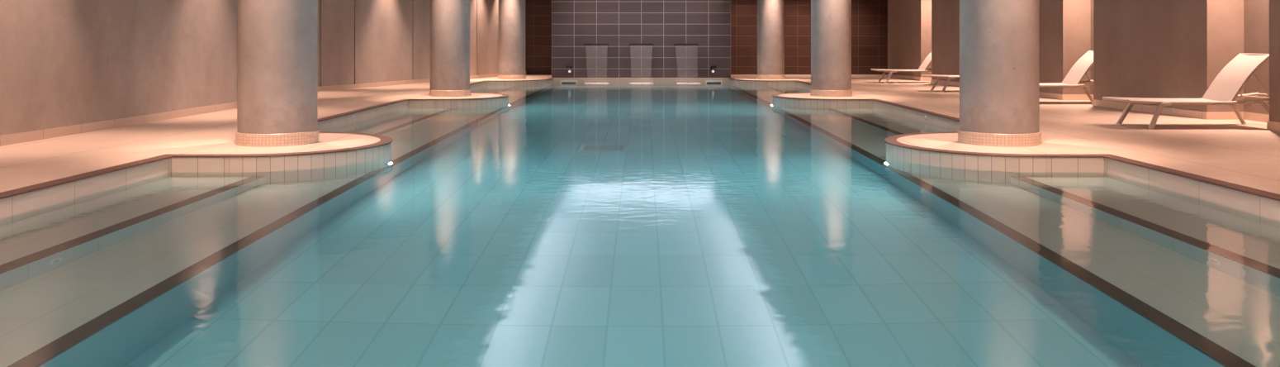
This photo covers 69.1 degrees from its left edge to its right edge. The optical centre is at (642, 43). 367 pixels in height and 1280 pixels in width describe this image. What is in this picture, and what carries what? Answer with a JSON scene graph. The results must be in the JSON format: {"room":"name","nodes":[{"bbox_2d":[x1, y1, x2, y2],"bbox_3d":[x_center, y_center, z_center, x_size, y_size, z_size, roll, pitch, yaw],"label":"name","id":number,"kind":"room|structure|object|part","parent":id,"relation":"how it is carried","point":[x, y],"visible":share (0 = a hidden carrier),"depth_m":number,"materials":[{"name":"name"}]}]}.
{"room":"indoor swimming pool","nodes":[
{"label":"indoor swimming pool","id":0,"kind":"room"},
{"bbox_2d":[0,0,237,135],"bbox_3d":[-7.455,-0.975,5.500,2.380,3.950,21.000,0,0,0],"label":"wall","id":1,"kind":"structure","parent":0,"point":[64,63],"depth_m":10.92,"materials":[{"name":"paint"}]},
{"bbox_2d":[0,101,237,146],"bbox_3d":[-6.272,0.950,5.508,0.045,0.100,21.015,0,0,0],"label":"baseboard","id":2,"kind":"structure","parent":1,"relation":"attached to","point":[11,139],"depth_m":10.81,"materials":[{"name":"tile"}]},
{"bbox_2d":[0,79,553,218],"bbox_3d":[-3.391,1.780,13.710,1.620,1.539,26.820,0,0,0],"label":"wall","id":3,"kind":"structure","parent":0,"point":[34,200],"depth_m":8.29,"materials":[{"name":"tile"}]},
{"bbox_2d":[0,77,554,199],"bbox_3d":[-3.437,1.006,13.710,1.743,0.014,26.820,0,0,0],"label":"trim","id":4,"kind":"structure","parent":3,"relation":"on","point":[385,139],"depth_m":8.33,"materials":[{"name":"brown tile"}]},
{"bbox_2d":[317,0,526,86],"bbox_3d":[-5.952,-0.975,22.943,0.385,3.950,14.759,0,0,16],"label":"wall","id":5,"kind":"structure","parent":0,"point":[360,41],"depth_m":21.77,"materials":[{"name":"paint"}]},
{"bbox_2d":[317,71,526,91],"bbox_3d":[-5.758,0.950,22.950,0.043,0.100,14.467,0,0,16],"label":"baseboard","id":6,"kind":"structure","parent":5,"relation":"attached to","point":[481,76],"depth_m":21.72,"materials":[{"name":"stone"}]},
{"bbox_2d":[526,0,551,74],"bbox_3d":[-3.550,-0.975,30.050,1.790,3.950,0.300,0,0,0],"label":"wall","id":7,"kind":"structure","parent":0,"point":[538,12],"depth_m":29.90,"materials":[{"name":"brown tile"}]},
{"bbox_2d":[0,74,1279,194],"bbox_3d":[-0.045,1.025,12.550,18.400,0.050,35.100,0,0,0],"label":"floor","id":8,"kind":"structure","parent":0,"point":[1248,154],"depth_m":9.88,"materials":[{"name":"tile"}]},
{"bbox_2d":[235,0,318,146],"bbox_3d":[-3.685,-0.625,9.390,0.784,3.250,0.784,0,0,0],"label":"concrete column","id":9,"kind":"structure","parent":8,"relation":"on","point":[277,40],"depth_m":9.07,"materials":[{"name":"concrete"}]},
{"bbox_2d":[429,0,470,96],"bbox_3d":[-3.685,-0.625,17.770,0.784,3.250,0.784,0,0,-2],"label":"concrete column","id":10,"kind":"structure","parent":8,"relation":"on","point":[449,20],"depth_m":17.44,"materials":[{"name":"concrete"}]},
{"bbox_2d":[497,0,526,79],"bbox_3d":[-3.685,-0.625,26.150,0.784,3.250,0.784,0,0,14],"label":"concrete column","id":11,"kind":"structure","parent":8,"relation":"on","point":[511,13],"depth_m":25.83,"materials":[{"name":"concrete"}]},
{"bbox_2d":[756,0,784,79],"bbox_3d":[3.595,-0.625,26.150,0.784,3.250,0.784,0,0,-11],"label":"concrete column","id":12,"kind":"structure","parent":8,"relation":"on","point":[770,13],"depth_m":25.83,"materials":[{"name":"concrete"}]},
{"bbox_2d":[810,0,852,96],"bbox_3d":[3.595,-0.625,17.770,0.784,3.250,0.784,0,0,-26],"label":"concrete column","id":13,"kind":"structure","parent":8,"relation":"on","point":[831,20],"depth_m":17.44,"materials":[{"name":"concrete"}]},
{"bbox_2d":[870,52,931,83],"bbox_3d":[6.881,0.565,23.850,1.933,0.886,0.790,0,0,0],"label":"sun lounger","id":14,"kind":"object","parent":8,"relation":"on","point":[923,68],"visible":0.73,"depth_m":23.72,"materials":[{"name":"metal"}]},
{"bbox_3d":[6.545,0.681,23.850,1.242,0.046,0.592,0,0,0],"label":"seat","id":15,"kind":"part","parent":14,"relation":"part of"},
{"bbox_3d":[6.881,0.663,23.850,1.933,0.117,0.640,0,0,0],"label":"frame","id":16,"kind":"part","parent":14,"relation":"part of","materials":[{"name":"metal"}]},
{"bbox_3d":[7.384,0.408,23.850,0.491,0.572,0.576,0,0,0],"label":"backrest","id":17,"kind":"part","parent":14,"relation":"part of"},
{"bbox_2d":[921,74,959,91],"bbox_3d":[6.901,0.565,19.500,1.933,0.886,0.790,0,0,0],"label":"sun lounger","id":18,"kind":"object","parent":8,"relation":"on","point":[948,78],"visible":0.24,"depth_m":19.19,"materials":[{"name":"metal"}]},
{"bbox_3d":[6.901,0.663,19.500,1.933,0.117,0.640,0,0,0],"label":"frame","id":19,"kind":"part","parent":18,"relation":"part of","materials":[{"name":"metal"}]},
{"bbox_3d":[6.565,0.681,19.500,1.242,0.046,0.592,0,0,0],"label":"seat","id":20,"kind":"part","parent":18,"relation":"part of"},
{"bbox_2d":[957,0,1041,146],"bbox_3d":[3.595,-0.625,9.390,0.784,3.250,0.784,0,0,-42],"label":"concrete column","id":21,"kind":"structure","parent":8,"relation":"on","point":[999,40],"depth_m":9.06,"materials":[{"name":"concrete"}]},
{"bbox_2d":[1039,50,1093,101],"bbox_3d":[6.901,0.565,15.620,1.933,0.886,0.790,0,0,0],"label":"sun lounger","id":22,"kind":"object","parent":8,"relation":"on","point":[1075,75],"visible":0.5,"depth_m":15.65,"materials":[{"name":"metal"}]},
{"bbox_3d":[6.565,0.681,15.620,1.242,0.046,0.592,0,0,0],"label":"seat","id":23,"kind":"part","parent":22,"relation":"part of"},
{"bbox_3d":[6.901,0.663,15.620,1.933,0.117,0.640,0,0,0],"label":"frame","id":24,"kind":"part","parent":22,"relation":"part of","materials":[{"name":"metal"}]},
{"bbox_3d":[7.404,0.408,15.620,0.491,0.572,0.576,0,0,0],"label":"backrest","id":25,"kind":"part","parent":22,"relation":"part of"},
{"bbox_3d":[7.409,0.410,15.620,0.486,0.575,0.578,0,0,0],"label":"frame","id":26,"kind":"part","parent":22,"relation":"part of","materials":[{"name":"metal"}]},
{"bbox_2d":[1102,52,1269,129],"bbox_3d":[6.646,0.565,11.200,1.933,0.886,0.790,0,0,0],"label":"sun lounger","id":27,"kind":"object","parent":8,"relation":"on","point":[1226,87],"visible":0.99,"depth_m":11.12,"materials":[{"name":"metal"}]},
{"bbox_3d":[6.310,0.681,11.200,1.242,0.046,0.592,0,0,0],"label":"seat","id":28,"kind":"part","parent":27,"relation":"part of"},
{"bbox_3d":[6.646,0.663,11.200,1.933,0.117,0.640,0,0,0],"label":"frame","id":29,"kind":"part","parent":27,"relation":"part of","materials":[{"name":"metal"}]},
{"bbox_3d":[7.149,0.408,11.200,0.491,0.572,0.576,0,0,0],"label":"backrest","id":30,"kind":"part","parent":27,"relation":"part of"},
{"bbox_3d":[7.154,0.410,11.200,0.486,0.575,0.578,0,0,0],"label":"frame","id":31,"kind":"part","parent":27,"relation":"part of","materials":[{"name":"metal"}]},
{"bbox_2d":[551,0,730,77],"bbox_3d":[-0.045,-0.950,28.650,5.220,4.000,3.100,0,0,0],"label":"wall","id":32,"kind":"structure","parent":0,"point":[618,24],"depth_m":27.10,"materials":[{"name":"grey tile"}]},
{"bbox_2d":[584,43,608,83],"bbox_3d":[-1.329,0.598,26.802,0.737,1.165,0.595,0,0,0],"label":"waterfall","id":33,"kind":"object","parent":32,"relation":"attached to","point":[585,45],"visible":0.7,"depth_m":27.09,"materials":[{"name":"liquid"}]},
{"bbox_3d":[-1.350,0.050,27.050,0.694,0.070,0.100,0,0,0],"label":"spout","id":34,"kind":"part","parent":33,"relation":"part of","materials":[{"name":"black metal"}]},
{"bbox_2d":[629,43,653,83],"bbox_3d":[-0.048,0.597,26.796,0.708,1.165,0.608,0,0,0],"label":"waterfall","id":35,"kind":"object","parent":32,"relation":"attached to","point":[630,45],"visible":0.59,"depth_m":27.09,"materials":[{"name":"black metal"}]},
{"bbox_3d":[-0.045,0.050,27.050,0.694,0.070,0.100,0,0,0],"label":"spout","id":36,"kind":"part","parent":35,"relation":"part of","materials":[{"name":"black metal"}]},
{"bbox_2d":[673,43,700,83],"bbox_3d":[1.284,0.597,26.762,0.742,1.165,0.675,0,0,0],"label":"waterfall","id":37,"kind":"object","parent":32,"relation":"attached to","point":[675,45],"visible":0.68,"depth_m":27.09,"materials":[{"name":"black metal"}]},
{"bbox_3d":[1.260,0.050,27.050,0.694,0.070,0.100,0,0,0],"label":"spout","id":38,"kind":"part","parent":37,"relation":"part of","materials":[{"name":"black metal"}]},
{"bbox_2d":[730,0,887,74],"bbox_3d":[5.385,-0.975,30.050,5.640,3.950,0.300,0,0,0],"label":"wall","id":39,"kind":"structure","parent":0,"point":[869,17],"depth_m":29.90,"materials":[{"name":"brown tile"}]},
{"bbox_2d":[886,0,931,80],"bbox_3d":[7.578,-0.975,26.160,0.694,3.950,2.748,0,0,0],"label":"wall","id":40,"kind":"structure","parent":0,"point":[909,21],"depth_m":25.74,"materials":[{"name":"paint"}]},
{"bbox_3d":[7.568,0.950,26.160,0.674,0.100,2.748,0,0,0],"label":"baseboard","id":41,"kind":"part","parent":40,"relation":"part of","materials":[{"name":"tile"}]},
{"bbox_2d":[930,0,959,86],"bbox_3d":[7.578,-0.975,21.970,0.694,3.950,2.748,0,0,0],"label":"wall","id":42,"kind":"structure","parent":0,"point":[945,13],"depth_m":22.41,"materials":[{"name":"paint"}]},
{"bbox_3d":[7.568,0.950,21.970,0.674,0.100,2.748,0,0,0],"label":"baseboard","id":43,"kind":"part","parent":42,"relation":"part of","materials":[{"name":"tile"}]},
{"bbox_2d":[729,78,1279,221],"bbox_3d":[3.301,1.780,13.710,1.620,1.539,26.820,0,0,0],"label":"wall","id":44,"kind":"structure","parent":0,"point":[1266,207],"depth_m":8.29,"materials":[{"name":"tile"}]},
{"bbox_2d":[728,77,1279,200],"bbox_3d":[3.346,1.006,13.710,1.743,0.014,26.820,0,0,0],"label":"trim","id":45,"kind":"structure","parent":44,"relation":"on","point":[892,139],"depth_m":8.31,"materials":[{"name":"brown tile"}]},
{"bbox_2d":[1039,0,1090,99],"bbox_3d":[7.578,-0.975,17.780,0.694,3.950,2.748,0,0,0],"label":"wall","id":46,"kind":"structure","parent":0,"point":[1064,25],"depth_m":16.42,"materials":[{"name":"paint"}]},
{"bbox_3d":[7.568,0.950,17.780,0.674,0.100,2.748,0,0,0],"label":"baseboard","id":47,"kind":"part","parent":46,"relation":"part of","materials":[{"name":"tile"}]},
{"bbox_2d":[1092,0,1243,119],"bbox_3d":[7.578,-0.975,13.590,0.694,3.950,2.748,0,0,0],"label":"wall","id":48,"kind":"structure","parent":0,"point":[1144,49],"depth_m":13.12,"materials":[{"name":"paint"}]},
{"bbox_3d":[7.568,0.950,13.590,0.674,0.100,2.748,0,0,0],"label":"baseboard","id":49,"kind":"part","parent":48,"relation":"part of","materials":[{"name":"tile"}]},
{"bbox_2d":[1090,0,1269,114],"bbox_3d":[8.055,-0.975,12.550,0.300,3.950,35.100,0,0,0],"label":"wall","id":50,"kind":"structure","parent":0,"point":[1256,12],"depth_m":11.98,"materials":[{"name":"paint"}]},
{"bbox_2d":[1090,94,1269,122],"bbox_3d":[7.907,0.950,12.450,0.035,0.100,34.900,0,0,0],"label":"baseboard","id":51,"kind":"structure","parent":50,"relation":"attached to","point":[1247,116],"depth_m":11.97,"materials":[{"name":"tile"}]},
{"bbox_2d":[1266,0,1279,131],"bbox_3d":[7.578,-0.975,9.400,0.694,3.950,2.748,0,0,0],"label":"wall","id":52,"kind":"structure","parent":0,"point":[1273,124],"depth_m":10.67,"materials":[{"name":"paint"}]},
{"bbox_3d":[7.568,0.950,9.400,0.674,0.100,2.748,0,0,0],"label":"baseboard","id":53,"kind":"part","parent":52,"relation":"part of","materials":[{"name":"tile"}]},
{"bbox_3d":[-0.045,1.854,26.975,5.500,1.389,0.350,0,0,0],"label":"wall","id":54,"kind":"structure","parent":0,"visible":0},
{"bbox_2d":[553,77,729,83],"bbox_3d":[-0.045,1.162,26.970,5.500,0.316,0.360,0,0,0],"label":"trim ledge","id":55,"kind":"object","parent":54,"relation":"on","point":[556,80],"visible":0.26,"depth_m":26.79,"materials":[{"name":"tile"}]},
{"bbox_2d":[560,80,577,83],"bbox_3d":[-2.135,1.122,26.782,0.480,0.126,0.016,0,0,0],"label":"skimmer","id":56,"kind":"object","parent":55,"relation":"attached to","point":[561,81],"visible":0.87,"depth_m":26.77,"materials":[{"name":"white plastic"}]},
{"bbox_2d":[705,80,722,83],"bbox_3d":[2.045,1.122,26.782,0.480,0.126,0.016,0,0,0],"label":"skimmer","id":57,"kind":"object","parent":55,"relation":"attached to","point":[706,81],"visible":0.87,"depth_m":26.77,"materials":[{"name":"white plastic"}]},
{"bbox_3d":[-0.045,2.599,13.550,5.000,0.100,26.500,0,0,0],"label":"floor","id":58,"kind":"structure","parent":0,"visible":0},
{"bbox_2d":[0,83,1279,366],"bbox_3d":[-0.045,1.874,13.550,8.400,1.450,26.600,0,0,0],"label":"pool water","id":59,"kind":"object","parent":58,"relation":"in","point":[554,225],"visible":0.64,"depth_m":5.01,"materials":[{"name":"teal liquid"}]}
]}

